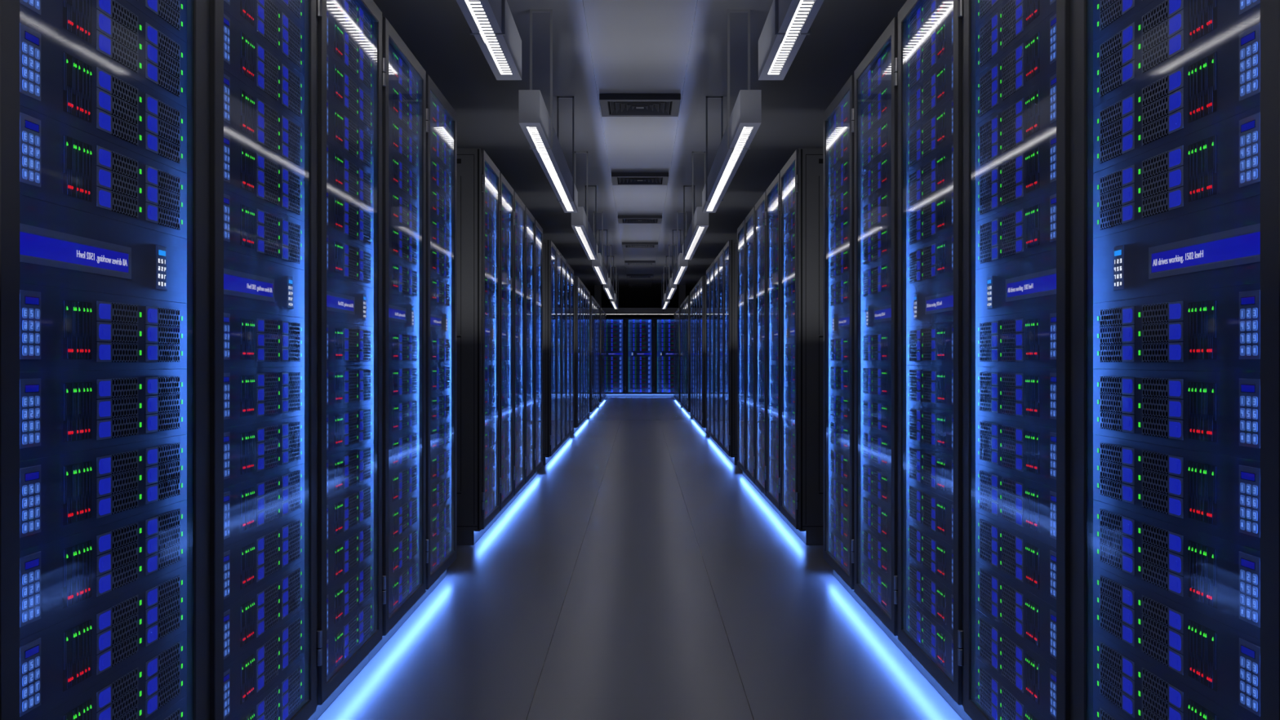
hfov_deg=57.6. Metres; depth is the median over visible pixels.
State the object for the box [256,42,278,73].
tray
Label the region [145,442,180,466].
tray
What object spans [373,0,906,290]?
ceiling
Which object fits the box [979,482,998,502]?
tray
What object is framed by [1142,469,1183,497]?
tray
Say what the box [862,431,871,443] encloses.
tray
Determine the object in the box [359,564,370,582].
server
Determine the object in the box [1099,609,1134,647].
tray
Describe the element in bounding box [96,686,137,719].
tray
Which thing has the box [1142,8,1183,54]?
tray
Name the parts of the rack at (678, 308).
glass pane, door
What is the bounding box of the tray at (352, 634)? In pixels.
[343,626,356,648]
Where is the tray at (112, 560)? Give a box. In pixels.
[96,541,137,576]
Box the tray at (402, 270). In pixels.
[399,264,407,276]
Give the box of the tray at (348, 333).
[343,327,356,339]
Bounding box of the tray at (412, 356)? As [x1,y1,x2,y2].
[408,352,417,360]
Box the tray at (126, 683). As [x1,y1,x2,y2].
[96,666,137,712]
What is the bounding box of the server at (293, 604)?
[281,593,300,619]
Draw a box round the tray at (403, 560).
[399,553,407,568]
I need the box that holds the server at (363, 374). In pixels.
[359,368,370,380]
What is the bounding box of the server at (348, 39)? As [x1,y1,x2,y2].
[343,29,356,53]
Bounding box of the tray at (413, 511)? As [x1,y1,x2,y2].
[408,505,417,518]
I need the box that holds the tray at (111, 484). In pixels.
[96,469,137,497]
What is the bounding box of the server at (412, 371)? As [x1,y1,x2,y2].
[408,367,417,376]
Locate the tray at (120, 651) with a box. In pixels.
[96,632,137,675]
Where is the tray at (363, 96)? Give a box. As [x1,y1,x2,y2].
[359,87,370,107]
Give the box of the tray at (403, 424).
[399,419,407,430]
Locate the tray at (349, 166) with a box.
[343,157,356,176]
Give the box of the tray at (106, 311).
[96,300,137,324]
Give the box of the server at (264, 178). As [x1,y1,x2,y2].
[256,167,278,191]
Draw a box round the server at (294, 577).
[281,568,300,591]
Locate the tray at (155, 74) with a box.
[145,59,180,97]
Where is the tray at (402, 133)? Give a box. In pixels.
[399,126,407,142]
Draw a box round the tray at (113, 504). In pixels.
[96,488,137,519]
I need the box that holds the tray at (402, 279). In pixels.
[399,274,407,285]
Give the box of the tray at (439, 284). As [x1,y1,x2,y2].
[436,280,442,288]
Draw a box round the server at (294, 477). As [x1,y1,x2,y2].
[281,469,300,488]
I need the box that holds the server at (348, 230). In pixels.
[343,222,356,239]
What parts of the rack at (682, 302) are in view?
glass pane, door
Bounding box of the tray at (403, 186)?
[399,179,407,193]
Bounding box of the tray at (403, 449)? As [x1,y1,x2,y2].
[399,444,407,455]
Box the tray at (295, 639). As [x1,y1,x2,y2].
[281,629,300,657]
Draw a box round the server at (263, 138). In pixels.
[256,127,278,153]
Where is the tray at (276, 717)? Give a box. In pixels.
[271,713,278,719]
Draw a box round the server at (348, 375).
[343,369,356,381]
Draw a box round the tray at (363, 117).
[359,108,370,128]
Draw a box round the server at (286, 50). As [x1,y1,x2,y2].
[281,39,300,67]
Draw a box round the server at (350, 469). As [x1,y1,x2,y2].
[343,462,356,477]
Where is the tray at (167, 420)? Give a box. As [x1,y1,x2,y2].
[145,411,180,433]
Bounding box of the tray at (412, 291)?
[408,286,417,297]
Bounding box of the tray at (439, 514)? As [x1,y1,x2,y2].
[436,509,442,520]
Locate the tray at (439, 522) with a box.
[436,516,442,528]
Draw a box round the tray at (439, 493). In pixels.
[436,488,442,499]
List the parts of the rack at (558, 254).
door, glass pane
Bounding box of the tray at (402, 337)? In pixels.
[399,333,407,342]
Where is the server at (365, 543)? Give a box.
[359,535,370,552]
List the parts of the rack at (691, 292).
door, glass pane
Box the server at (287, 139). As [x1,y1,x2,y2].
[281,128,300,153]
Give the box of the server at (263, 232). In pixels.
[256,222,278,244]
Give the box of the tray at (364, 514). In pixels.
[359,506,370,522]
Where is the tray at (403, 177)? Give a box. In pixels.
[399,169,407,184]
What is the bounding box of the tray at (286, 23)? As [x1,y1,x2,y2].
[281,12,300,42]
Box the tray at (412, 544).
[408,537,417,551]
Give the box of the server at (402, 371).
[399,368,407,377]
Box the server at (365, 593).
[359,584,370,604]
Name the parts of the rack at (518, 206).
door, glass pane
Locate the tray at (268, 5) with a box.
[256,0,278,21]
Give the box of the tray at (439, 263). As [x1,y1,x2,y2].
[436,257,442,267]
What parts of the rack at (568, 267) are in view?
glass pane, door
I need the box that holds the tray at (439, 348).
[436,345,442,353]
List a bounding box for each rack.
[0,0,204,719]
[204,0,315,719]
[307,0,382,719]
[368,16,426,661]
[414,74,457,610]
[457,148,499,545]
[492,172,513,524]
[506,191,524,507]
[519,206,534,493]
[528,218,542,483]
[542,240,556,465]
[551,248,561,457]
[557,254,566,451]
[562,261,570,445]
[566,266,573,441]
[572,275,580,433]
[577,280,582,429]
[579,283,585,426]
[582,286,587,422]
[584,289,590,421]
[588,295,593,416]
[591,297,595,413]
[592,300,596,412]
[594,302,598,410]
[595,304,599,408]
[598,307,602,405]
[600,310,603,404]
[601,311,604,402]
[602,311,605,401]
[603,314,606,400]
[606,317,625,396]
[625,317,654,396]
[654,317,673,396]
[673,314,676,400]
[674,311,677,401]
[675,311,678,402]
[676,310,679,404]
[677,307,681,405]
[680,304,684,408]
[681,302,685,410]
[683,300,687,412]
[684,297,688,413]
[686,295,691,416]
[689,289,695,421]
[692,286,697,422]
[694,283,700,426]
[697,280,702,429]
[699,275,707,433]
[706,266,713,441]
[709,261,717,445]
[713,254,722,451]
[718,248,728,457]
[723,240,737,465]
[737,218,751,483]
[745,206,760,493]
[755,191,773,507]
[766,172,787,524]
[780,148,822,545]
[822,74,865,610]
[853,16,911,661]
[897,0,972,719]
[964,0,1075,719]
[1075,0,1279,719]
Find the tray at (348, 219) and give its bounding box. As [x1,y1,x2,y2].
[343,211,356,228]
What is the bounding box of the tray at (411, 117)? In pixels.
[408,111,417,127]
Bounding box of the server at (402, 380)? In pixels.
[399,377,407,386]
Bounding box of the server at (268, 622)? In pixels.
[256,608,278,637]
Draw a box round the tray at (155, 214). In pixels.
[145,201,180,230]
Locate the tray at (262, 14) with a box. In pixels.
[256,1,278,35]
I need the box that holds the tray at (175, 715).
[164,707,180,719]
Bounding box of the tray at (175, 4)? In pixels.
[162,0,180,13]
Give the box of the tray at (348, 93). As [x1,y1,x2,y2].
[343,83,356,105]
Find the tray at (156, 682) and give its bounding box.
[145,658,180,699]
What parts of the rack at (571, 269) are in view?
glass pane, door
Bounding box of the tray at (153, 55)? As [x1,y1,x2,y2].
[145,40,180,79]
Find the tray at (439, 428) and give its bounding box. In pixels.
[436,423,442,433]
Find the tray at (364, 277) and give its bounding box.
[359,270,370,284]
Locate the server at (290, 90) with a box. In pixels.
[281,77,300,104]
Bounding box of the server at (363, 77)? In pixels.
[359,68,370,89]
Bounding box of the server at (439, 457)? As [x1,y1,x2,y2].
[436,452,442,462]
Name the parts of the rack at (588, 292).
glass pane, door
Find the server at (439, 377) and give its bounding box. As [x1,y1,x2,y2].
[436,374,442,382]
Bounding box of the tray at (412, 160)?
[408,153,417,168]
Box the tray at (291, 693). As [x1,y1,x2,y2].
[281,678,300,709]
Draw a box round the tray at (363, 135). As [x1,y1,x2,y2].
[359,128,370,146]
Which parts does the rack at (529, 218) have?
door, glass pane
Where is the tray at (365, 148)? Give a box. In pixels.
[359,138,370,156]
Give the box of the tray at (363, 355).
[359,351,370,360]
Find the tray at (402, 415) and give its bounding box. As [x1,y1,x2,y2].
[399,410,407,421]
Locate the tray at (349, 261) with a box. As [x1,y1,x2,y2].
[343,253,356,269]
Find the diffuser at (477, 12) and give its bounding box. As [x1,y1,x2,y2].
[465,0,511,73]
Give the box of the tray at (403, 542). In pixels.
[399,536,407,550]
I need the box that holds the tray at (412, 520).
[408,513,417,527]
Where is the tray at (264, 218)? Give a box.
[256,208,278,230]
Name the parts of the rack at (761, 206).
glass pane, door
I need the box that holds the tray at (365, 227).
[359,219,370,235]
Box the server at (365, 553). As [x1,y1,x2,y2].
[359,545,370,563]
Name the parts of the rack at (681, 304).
door, glass pane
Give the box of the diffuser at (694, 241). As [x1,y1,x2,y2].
[685,226,700,257]
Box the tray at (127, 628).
[96,613,137,654]
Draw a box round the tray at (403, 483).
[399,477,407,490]
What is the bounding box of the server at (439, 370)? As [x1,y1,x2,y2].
[436,366,442,374]
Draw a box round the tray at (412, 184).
[408,177,417,191]
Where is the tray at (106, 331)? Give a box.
[96,321,137,342]
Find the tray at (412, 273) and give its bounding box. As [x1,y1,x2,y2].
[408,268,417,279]
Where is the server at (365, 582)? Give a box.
[359,573,370,592]
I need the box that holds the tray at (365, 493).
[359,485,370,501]
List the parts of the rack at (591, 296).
door, glass pane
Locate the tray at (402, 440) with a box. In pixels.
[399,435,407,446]
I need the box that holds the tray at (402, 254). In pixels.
[399,248,407,260]
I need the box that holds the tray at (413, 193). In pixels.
[408,186,417,200]
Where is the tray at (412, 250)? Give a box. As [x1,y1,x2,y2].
[408,244,417,256]
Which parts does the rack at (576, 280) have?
door, glass pane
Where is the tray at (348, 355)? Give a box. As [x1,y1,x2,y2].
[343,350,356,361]
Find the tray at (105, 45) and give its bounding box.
[96,29,137,73]
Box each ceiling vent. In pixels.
[599,93,680,116]
[611,172,668,185]
[617,215,662,223]
[622,242,657,248]
[624,260,655,265]
[626,274,653,277]
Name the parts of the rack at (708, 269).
door, glass pane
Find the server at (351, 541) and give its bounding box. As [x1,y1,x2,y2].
[343,533,356,551]
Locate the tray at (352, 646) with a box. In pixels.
[343,636,356,659]
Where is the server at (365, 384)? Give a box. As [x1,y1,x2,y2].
[359,379,370,391]
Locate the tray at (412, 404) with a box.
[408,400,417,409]
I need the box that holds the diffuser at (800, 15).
[768,0,813,73]
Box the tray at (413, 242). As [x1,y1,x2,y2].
[408,235,417,248]
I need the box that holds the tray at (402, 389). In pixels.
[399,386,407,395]
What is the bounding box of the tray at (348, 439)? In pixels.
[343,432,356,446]
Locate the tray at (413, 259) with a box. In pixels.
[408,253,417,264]
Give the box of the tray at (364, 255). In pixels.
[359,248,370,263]
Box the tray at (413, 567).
[408,560,417,576]
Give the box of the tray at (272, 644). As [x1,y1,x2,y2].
[256,633,278,663]
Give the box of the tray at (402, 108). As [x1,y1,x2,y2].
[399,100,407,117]
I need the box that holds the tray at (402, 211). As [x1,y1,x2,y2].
[399,204,407,217]
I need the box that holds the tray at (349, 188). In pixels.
[343,180,356,198]
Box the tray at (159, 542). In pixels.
[145,526,180,556]
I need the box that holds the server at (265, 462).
[256,452,278,471]
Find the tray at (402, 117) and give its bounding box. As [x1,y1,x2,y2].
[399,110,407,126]
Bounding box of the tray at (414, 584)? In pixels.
[408,577,417,593]
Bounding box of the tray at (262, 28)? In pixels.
[256,16,278,48]
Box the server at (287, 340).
[281,334,300,348]
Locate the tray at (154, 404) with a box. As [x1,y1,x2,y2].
[145,393,180,414]
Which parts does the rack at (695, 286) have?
glass pane, door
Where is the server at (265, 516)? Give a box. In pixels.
[256,504,278,527]
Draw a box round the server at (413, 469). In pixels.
[408,464,417,476]
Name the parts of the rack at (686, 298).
glass pane, door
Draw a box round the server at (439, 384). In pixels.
[436,382,442,390]
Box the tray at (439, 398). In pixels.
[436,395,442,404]
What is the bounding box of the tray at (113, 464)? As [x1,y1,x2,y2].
[96,449,137,477]
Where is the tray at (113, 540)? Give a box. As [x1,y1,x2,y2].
[96,522,137,555]
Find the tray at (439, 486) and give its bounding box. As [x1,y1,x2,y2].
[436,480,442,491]
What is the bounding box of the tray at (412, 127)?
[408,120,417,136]
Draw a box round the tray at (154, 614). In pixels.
[145,592,180,628]
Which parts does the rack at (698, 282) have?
glass pane, door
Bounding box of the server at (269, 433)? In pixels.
[256,424,278,443]
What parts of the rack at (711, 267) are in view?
door, glass pane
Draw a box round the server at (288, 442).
[281,433,300,451]
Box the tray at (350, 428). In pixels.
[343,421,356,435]
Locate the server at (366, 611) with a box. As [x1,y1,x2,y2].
[359,602,370,622]
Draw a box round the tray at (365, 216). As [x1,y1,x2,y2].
[359,208,370,224]
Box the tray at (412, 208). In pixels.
[408,202,417,215]
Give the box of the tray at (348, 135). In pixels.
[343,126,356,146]
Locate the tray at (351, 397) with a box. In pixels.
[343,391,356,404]
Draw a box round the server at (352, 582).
[343,573,356,594]
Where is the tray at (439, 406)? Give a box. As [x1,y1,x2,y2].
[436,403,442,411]
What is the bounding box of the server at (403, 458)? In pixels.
[399,453,407,465]
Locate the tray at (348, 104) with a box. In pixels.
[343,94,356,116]
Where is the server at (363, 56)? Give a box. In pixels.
[359,46,370,68]
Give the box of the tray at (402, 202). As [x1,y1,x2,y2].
[399,195,407,208]
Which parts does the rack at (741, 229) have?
glass pane, door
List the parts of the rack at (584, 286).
door, glass pane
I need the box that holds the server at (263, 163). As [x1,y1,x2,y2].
[256,153,278,177]
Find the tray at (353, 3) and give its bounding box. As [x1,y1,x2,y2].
[346,0,356,13]
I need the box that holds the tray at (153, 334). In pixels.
[145,324,180,344]
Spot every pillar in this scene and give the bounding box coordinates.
[594,284,601,307]
[678,284,685,307]
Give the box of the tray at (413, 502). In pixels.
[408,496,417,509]
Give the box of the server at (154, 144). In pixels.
[145,130,180,164]
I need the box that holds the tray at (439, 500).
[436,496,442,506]
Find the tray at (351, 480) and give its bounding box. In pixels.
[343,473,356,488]
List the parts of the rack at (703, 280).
glass pane, door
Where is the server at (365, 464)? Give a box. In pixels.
[359,457,370,471]
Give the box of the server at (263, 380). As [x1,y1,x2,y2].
[256,372,278,387]
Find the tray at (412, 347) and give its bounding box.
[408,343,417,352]
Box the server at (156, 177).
[145,164,180,195]
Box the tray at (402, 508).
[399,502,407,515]
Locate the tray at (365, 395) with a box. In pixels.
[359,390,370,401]
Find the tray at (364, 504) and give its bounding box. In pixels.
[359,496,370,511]
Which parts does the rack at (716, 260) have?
door, glass pane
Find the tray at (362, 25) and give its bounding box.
[359,17,370,39]
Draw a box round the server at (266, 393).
[256,386,278,402]
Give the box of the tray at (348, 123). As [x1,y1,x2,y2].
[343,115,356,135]
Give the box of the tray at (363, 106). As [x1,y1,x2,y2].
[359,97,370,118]
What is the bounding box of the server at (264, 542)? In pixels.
[256,528,278,553]
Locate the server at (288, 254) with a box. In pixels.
[281,245,300,263]
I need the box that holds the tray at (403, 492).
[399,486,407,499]
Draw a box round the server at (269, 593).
[256,581,278,608]
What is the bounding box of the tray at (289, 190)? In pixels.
[281,180,300,202]
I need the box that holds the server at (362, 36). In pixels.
[359,27,370,50]
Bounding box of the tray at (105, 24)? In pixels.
[96,8,137,54]
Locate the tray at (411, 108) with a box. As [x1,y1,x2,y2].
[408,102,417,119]
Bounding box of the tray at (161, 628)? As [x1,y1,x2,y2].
[145,609,180,647]
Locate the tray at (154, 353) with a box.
[145,343,180,362]
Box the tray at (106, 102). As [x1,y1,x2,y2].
[96,87,137,126]
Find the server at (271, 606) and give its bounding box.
[256,595,278,622]
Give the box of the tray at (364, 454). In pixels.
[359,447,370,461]
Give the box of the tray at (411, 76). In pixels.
[408,69,417,86]
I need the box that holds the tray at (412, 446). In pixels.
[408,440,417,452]
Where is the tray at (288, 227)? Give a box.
[281,217,300,238]
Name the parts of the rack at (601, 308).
door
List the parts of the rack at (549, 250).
door, glass pane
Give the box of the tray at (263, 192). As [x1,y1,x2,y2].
[256,182,278,205]
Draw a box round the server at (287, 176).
[281,166,300,189]
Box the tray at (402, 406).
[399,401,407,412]
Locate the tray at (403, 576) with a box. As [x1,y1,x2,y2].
[399,569,407,585]
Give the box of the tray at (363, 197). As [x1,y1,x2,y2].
[359,189,370,206]
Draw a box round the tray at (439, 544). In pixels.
[436,537,442,550]
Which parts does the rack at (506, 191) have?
door, glass pane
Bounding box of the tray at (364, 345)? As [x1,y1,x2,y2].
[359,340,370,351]
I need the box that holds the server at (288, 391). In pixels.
[281,384,300,399]
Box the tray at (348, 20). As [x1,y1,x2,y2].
[343,9,356,35]
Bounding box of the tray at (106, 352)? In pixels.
[96,342,137,362]
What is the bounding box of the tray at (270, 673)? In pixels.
[256,661,278,693]
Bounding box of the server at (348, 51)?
[343,40,356,64]
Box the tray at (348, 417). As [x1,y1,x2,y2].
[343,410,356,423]
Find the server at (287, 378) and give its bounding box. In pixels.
[281,371,300,386]
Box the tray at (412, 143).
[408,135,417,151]
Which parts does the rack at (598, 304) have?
glass pane, door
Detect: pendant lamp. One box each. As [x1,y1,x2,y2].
[456,0,521,79]
[518,9,577,213]
[571,151,597,260]
[591,211,608,284]
[601,284,678,314]
[603,244,614,299]
[609,266,618,309]
[661,266,670,309]
[665,244,676,299]
[671,211,688,284]
[682,151,708,260]
[702,9,761,213]
[758,0,823,79]
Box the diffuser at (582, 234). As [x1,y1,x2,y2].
[575,226,591,257]
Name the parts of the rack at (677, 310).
glass pane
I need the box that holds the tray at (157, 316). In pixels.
[145,306,180,326]
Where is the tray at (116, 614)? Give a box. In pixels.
[96,594,137,634]
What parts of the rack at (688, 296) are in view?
glass pane, door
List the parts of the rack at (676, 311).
glass pane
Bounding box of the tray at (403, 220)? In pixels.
[399,213,407,226]
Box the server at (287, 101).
[281,90,300,116]
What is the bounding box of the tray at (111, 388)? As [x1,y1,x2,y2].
[96,377,137,399]
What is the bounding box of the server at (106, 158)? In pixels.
[96,145,137,179]
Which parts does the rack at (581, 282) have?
door, glass pane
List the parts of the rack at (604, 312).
door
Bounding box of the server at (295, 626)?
[281,617,300,644]
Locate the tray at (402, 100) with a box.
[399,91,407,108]
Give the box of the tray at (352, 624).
[343,614,356,637]
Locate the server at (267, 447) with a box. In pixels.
[256,438,278,457]
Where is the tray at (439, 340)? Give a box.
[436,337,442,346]
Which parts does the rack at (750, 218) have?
glass pane, door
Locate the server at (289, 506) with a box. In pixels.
[281,495,300,515]
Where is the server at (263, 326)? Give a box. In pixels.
[256,318,278,333]
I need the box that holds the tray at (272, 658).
[256,647,278,678]
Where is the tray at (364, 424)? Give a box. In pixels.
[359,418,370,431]
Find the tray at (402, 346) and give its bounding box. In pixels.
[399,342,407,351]
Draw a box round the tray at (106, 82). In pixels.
[96,66,137,107]
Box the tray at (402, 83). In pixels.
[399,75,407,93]
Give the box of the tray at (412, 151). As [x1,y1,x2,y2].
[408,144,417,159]
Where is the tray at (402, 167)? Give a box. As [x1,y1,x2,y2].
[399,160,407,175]
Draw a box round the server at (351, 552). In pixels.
[343,544,356,563]
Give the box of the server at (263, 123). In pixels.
[256,112,278,139]
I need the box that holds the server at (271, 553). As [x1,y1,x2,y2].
[256,542,278,568]
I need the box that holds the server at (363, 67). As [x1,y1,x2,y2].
[359,57,370,79]
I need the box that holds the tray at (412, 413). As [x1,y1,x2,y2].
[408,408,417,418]
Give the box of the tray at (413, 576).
[408,568,417,584]
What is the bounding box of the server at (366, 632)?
[359,622,370,644]
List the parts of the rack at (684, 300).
glass pane, door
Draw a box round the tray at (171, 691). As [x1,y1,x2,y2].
[145,676,180,718]
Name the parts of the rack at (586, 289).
door, glass pane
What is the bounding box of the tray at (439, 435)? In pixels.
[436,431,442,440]
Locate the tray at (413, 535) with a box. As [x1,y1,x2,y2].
[408,528,417,542]
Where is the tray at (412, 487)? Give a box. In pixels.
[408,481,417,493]
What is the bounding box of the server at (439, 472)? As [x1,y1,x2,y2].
[436,467,442,477]
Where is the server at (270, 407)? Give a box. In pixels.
[256,400,278,417]
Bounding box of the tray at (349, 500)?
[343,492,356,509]
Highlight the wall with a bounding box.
[588,290,691,317]
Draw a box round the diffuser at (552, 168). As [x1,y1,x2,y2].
[526,126,569,210]
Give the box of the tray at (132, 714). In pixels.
[116,705,137,719]
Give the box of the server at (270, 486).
[256,476,278,497]
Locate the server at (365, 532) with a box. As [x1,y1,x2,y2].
[359,524,370,542]
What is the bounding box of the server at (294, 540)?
[281,531,300,554]
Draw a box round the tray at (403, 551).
[399,544,407,559]
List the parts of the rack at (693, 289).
glass pane, door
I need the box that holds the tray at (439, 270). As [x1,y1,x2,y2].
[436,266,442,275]
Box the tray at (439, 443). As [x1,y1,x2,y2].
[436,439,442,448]
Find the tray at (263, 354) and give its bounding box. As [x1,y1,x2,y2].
[256,346,278,361]
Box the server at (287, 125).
[281,115,300,140]
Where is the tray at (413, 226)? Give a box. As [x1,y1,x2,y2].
[408,219,417,232]
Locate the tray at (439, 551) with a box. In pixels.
[436,545,442,557]
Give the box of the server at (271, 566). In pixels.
[256,556,278,582]
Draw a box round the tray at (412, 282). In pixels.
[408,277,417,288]
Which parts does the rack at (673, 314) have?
door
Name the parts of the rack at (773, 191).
glass pane, door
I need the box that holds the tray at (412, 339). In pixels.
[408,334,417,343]
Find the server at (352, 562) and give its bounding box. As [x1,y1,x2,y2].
[343,555,356,574]
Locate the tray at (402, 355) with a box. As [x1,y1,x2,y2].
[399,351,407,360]
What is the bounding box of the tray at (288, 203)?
[281,194,300,214]
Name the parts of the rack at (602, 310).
glass pane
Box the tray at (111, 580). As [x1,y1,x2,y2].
[96,560,137,597]
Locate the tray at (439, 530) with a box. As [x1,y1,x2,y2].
[436,524,442,536]
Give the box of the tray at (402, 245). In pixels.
[399,239,407,251]
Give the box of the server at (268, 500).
[256,490,278,512]
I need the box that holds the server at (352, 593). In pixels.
[343,585,356,605]
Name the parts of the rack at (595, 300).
door, glass pane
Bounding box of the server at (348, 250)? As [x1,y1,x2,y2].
[343,242,356,257]
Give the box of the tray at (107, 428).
[96,415,137,440]
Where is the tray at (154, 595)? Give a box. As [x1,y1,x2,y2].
[145,574,180,608]
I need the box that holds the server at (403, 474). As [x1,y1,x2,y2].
[399,468,407,481]
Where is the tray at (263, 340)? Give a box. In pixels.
[256,333,278,347]
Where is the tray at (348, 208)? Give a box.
[343,200,356,217]
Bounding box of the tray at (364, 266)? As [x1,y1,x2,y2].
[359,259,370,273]
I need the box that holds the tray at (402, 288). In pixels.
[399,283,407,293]
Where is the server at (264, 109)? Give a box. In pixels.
[256,97,278,125]
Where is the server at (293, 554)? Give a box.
[281,544,300,568]
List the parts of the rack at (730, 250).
door, glass pane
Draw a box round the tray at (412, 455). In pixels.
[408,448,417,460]
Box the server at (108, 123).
[96,107,137,146]
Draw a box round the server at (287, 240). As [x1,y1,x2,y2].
[281,231,300,251]
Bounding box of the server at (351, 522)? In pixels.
[343,514,356,532]
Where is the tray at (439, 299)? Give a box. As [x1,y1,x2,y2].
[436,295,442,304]
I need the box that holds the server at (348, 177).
[343,168,356,187]
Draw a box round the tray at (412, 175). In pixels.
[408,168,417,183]
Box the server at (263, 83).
[256,71,278,101]
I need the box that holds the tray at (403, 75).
[399,66,407,84]
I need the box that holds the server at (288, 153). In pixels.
[281,142,300,165]
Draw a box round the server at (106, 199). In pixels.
[96,186,137,217]
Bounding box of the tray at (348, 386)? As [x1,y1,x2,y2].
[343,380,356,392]
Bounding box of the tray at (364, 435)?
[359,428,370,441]
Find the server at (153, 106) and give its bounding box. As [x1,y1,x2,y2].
[145,93,180,128]
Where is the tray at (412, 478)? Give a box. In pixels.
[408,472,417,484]
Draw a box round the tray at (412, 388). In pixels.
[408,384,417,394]
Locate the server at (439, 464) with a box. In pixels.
[436,459,442,470]
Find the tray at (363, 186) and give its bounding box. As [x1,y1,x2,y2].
[359,178,370,195]
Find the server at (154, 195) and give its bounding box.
[145,182,180,212]
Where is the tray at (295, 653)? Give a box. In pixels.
[281,642,300,671]
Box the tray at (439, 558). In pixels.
[436,553,442,565]
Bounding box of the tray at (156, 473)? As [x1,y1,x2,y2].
[145,459,180,485]
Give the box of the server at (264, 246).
[256,237,278,257]
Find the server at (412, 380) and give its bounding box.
[408,376,417,385]
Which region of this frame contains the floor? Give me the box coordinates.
[316,396,963,719]
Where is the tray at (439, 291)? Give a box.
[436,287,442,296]
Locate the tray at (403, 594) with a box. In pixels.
[399,586,407,603]
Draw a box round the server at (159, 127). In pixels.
[145,111,180,146]
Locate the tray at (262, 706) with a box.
[256,685,278,719]
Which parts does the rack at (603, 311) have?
glass pane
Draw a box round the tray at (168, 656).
[145,641,180,680]
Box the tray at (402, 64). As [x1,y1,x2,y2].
[399,57,407,75]
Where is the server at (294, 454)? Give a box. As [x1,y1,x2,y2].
[281,446,300,464]
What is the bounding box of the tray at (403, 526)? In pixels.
[399,520,407,533]
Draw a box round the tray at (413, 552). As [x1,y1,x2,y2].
[408,545,417,559]
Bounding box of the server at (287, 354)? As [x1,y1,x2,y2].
[281,347,300,361]
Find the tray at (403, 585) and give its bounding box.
[399,578,407,594]
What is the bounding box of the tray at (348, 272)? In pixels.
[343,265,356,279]
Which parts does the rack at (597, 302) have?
glass pane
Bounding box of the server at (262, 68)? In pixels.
[256,57,278,87]
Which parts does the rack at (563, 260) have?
door, glass pane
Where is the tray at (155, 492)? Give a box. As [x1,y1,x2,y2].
[145,477,180,504]
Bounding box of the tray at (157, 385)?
[145,376,180,395]
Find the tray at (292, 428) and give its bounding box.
[281,420,300,437]
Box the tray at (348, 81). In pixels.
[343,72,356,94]
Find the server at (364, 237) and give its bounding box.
[359,230,370,244]
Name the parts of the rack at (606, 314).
door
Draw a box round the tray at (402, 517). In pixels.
[399,511,407,524]
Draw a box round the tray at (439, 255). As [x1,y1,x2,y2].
[436,250,442,260]
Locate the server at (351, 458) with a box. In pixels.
[343,451,356,466]
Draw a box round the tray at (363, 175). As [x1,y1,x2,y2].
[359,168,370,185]
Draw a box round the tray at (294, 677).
[281,666,300,695]
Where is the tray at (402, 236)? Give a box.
[399,230,407,243]
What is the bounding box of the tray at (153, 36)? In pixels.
[145,22,180,62]
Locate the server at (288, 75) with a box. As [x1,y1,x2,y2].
[281,63,300,91]
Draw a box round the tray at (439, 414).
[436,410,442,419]
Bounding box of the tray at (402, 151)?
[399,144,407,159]
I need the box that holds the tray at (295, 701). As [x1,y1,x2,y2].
[281,691,300,719]
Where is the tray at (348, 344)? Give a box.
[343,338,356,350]
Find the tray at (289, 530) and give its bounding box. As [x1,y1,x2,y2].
[281,519,300,540]
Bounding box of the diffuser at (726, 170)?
[706,126,752,210]
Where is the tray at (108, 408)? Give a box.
[96,396,137,419]
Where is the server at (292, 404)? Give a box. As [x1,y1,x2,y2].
[281,397,300,413]
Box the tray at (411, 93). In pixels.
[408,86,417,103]
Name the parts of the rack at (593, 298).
door, glass pane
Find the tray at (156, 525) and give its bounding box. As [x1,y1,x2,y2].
[145,508,180,537]
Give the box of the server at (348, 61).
[343,52,356,75]
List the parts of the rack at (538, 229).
door, glass pane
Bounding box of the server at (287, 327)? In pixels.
[281,320,300,335]
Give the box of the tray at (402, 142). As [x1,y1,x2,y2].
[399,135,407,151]
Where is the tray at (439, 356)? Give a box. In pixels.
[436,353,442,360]
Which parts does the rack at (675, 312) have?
door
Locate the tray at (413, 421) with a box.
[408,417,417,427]
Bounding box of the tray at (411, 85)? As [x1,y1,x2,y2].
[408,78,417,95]
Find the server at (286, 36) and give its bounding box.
[281,25,300,54]
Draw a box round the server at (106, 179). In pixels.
[96,165,137,199]
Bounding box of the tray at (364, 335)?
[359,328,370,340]
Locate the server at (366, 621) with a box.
[359,613,370,633]
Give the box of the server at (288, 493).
[281,482,300,502]
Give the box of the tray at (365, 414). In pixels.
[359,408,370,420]
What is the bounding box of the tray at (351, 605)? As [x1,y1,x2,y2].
[343,595,356,617]
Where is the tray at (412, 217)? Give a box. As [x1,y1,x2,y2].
[408,211,417,224]
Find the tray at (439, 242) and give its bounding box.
[436,236,442,247]
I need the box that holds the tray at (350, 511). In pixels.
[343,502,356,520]
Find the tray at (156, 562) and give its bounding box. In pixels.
[145,543,180,575]
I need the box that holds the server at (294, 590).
[281,580,300,605]
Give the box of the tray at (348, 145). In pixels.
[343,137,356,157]
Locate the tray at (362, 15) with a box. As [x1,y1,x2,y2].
[359,6,370,30]
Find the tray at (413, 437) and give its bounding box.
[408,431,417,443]
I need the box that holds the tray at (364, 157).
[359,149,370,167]
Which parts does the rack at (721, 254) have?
door, glass pane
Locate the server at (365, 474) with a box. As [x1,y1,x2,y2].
[359,467,370,482]

